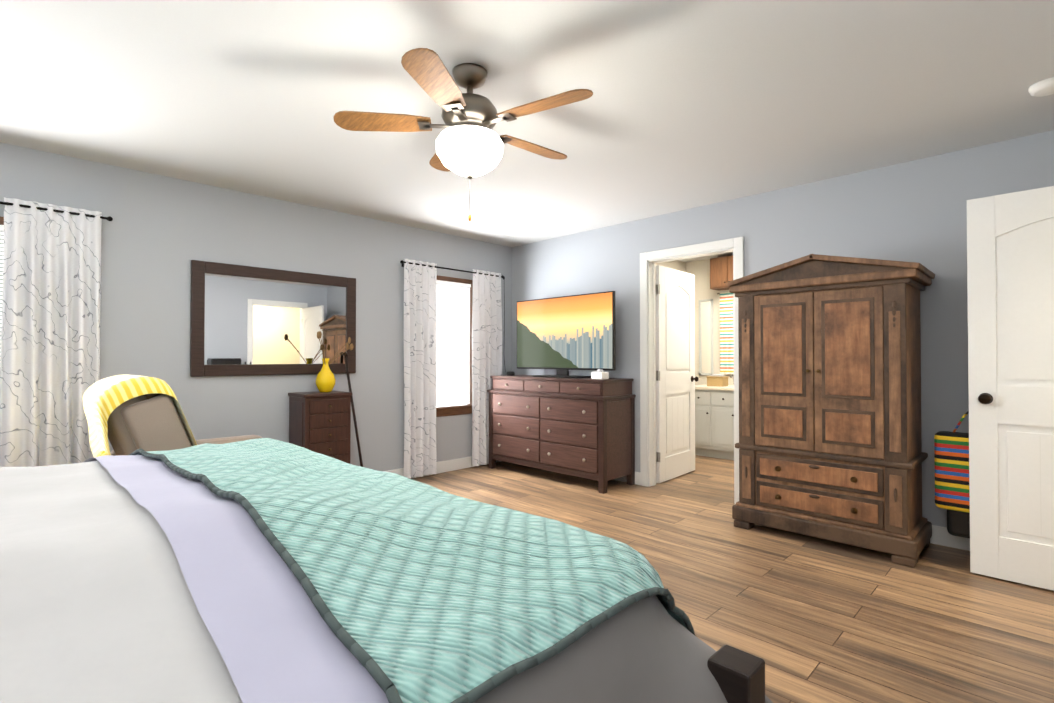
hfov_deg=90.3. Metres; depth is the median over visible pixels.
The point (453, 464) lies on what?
baseboard
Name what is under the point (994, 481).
hall door
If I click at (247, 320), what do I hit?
wall mirror
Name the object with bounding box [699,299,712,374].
bathroom mirror
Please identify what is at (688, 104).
ceiling
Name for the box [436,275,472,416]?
window
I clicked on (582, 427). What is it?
dresser
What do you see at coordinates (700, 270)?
wall
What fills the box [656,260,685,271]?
wall
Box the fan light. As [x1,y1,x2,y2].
[333,48,592,220]
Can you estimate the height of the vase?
0.488 m
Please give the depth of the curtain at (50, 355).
3.17 m
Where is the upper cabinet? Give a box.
[710,255,732,290]
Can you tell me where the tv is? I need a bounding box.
[517,291,615,377]
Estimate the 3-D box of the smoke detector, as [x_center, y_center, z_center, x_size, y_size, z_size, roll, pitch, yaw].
[2.425,-1.226,2.436,0.136,0.036,0.136,-1,-1,45]
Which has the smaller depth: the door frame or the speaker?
the door frame
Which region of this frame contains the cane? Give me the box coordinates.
[342,352,362,466]
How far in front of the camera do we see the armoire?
3.21 m
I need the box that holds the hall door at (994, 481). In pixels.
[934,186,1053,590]
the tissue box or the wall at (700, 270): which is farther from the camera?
the wall at (700, 270)
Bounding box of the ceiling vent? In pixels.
[489,227,522,235]
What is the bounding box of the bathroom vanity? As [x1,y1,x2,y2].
[695,374,733,459]
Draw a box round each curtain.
[0,197,112,466]
[400,259,503,478]
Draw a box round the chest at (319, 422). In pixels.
[288,390,352,463]
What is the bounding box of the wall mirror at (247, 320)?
[190,260,355,376]
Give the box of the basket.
[706,374,728,386]
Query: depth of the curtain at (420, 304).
5.13 m
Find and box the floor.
[412,455,1053,702]
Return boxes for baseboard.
[384,456,497,478]
[612,472,969,550]
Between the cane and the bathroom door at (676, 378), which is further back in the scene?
the bathroom door at (676, 378)
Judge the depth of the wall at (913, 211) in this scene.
3.58 m
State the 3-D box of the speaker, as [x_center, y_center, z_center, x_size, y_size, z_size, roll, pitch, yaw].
[-0.174,0.235,5.604,0.086,0.044,0.086,-1,-1,45]
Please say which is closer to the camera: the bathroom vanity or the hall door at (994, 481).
the hall door at (994, 481)
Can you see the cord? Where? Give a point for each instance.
(504, 319)
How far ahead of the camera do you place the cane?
4.49 m
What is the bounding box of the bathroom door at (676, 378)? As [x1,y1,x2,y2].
[656,265,698,482]
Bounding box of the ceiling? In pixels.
[0,0,1053,261]
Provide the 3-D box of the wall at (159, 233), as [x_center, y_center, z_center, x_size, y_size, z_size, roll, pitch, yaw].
[-2.240,-0.006,4.031,0.100,2.440,5.750,-1,-1,45]
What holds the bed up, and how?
on the floor
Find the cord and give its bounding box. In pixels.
[503,277,505,371]
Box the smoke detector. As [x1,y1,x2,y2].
[1028,77,1053,96]
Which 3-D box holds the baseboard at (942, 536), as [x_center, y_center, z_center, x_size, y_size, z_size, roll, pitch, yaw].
[1.555,1.160,4.283,4.900,0.115,0.014,-1,-1,45]
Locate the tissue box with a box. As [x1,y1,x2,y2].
[591,369,608,379]
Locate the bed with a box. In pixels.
[0,438,772,702]
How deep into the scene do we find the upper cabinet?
6.40 m
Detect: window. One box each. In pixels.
[0,217,3,355]
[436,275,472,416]
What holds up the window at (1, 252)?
in the wall at (159, 233)
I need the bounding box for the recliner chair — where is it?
[83,374,261,456]
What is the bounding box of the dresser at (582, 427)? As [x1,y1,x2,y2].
[487,375,635,493]
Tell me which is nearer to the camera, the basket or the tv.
the tv
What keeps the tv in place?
on the dresser at (582, 427)
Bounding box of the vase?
[315,331,352,391]
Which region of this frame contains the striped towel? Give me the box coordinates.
[717,292,733,373]
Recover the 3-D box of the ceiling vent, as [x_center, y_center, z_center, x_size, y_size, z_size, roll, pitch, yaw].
[-0.202,-1.204,5.282,0.170,0.015,0.320,-1,-1,45]
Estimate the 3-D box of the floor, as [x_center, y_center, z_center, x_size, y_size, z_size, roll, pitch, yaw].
[0.377,1.253,3.101,5.100,0.100,8.150,-1,-1,45]
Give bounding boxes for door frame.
[640,237,743,503]
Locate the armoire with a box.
[726,254,934,567]
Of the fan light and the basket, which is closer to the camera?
the fan light
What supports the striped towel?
hanging from the wall at (700, 270)
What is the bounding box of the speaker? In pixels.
[507,371,514,375]
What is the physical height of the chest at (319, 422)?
0.885 m
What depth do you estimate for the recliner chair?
2.68 m
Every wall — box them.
[0,142,511,470]
[512,130,1053,526]
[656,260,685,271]
[686,259,733,384]

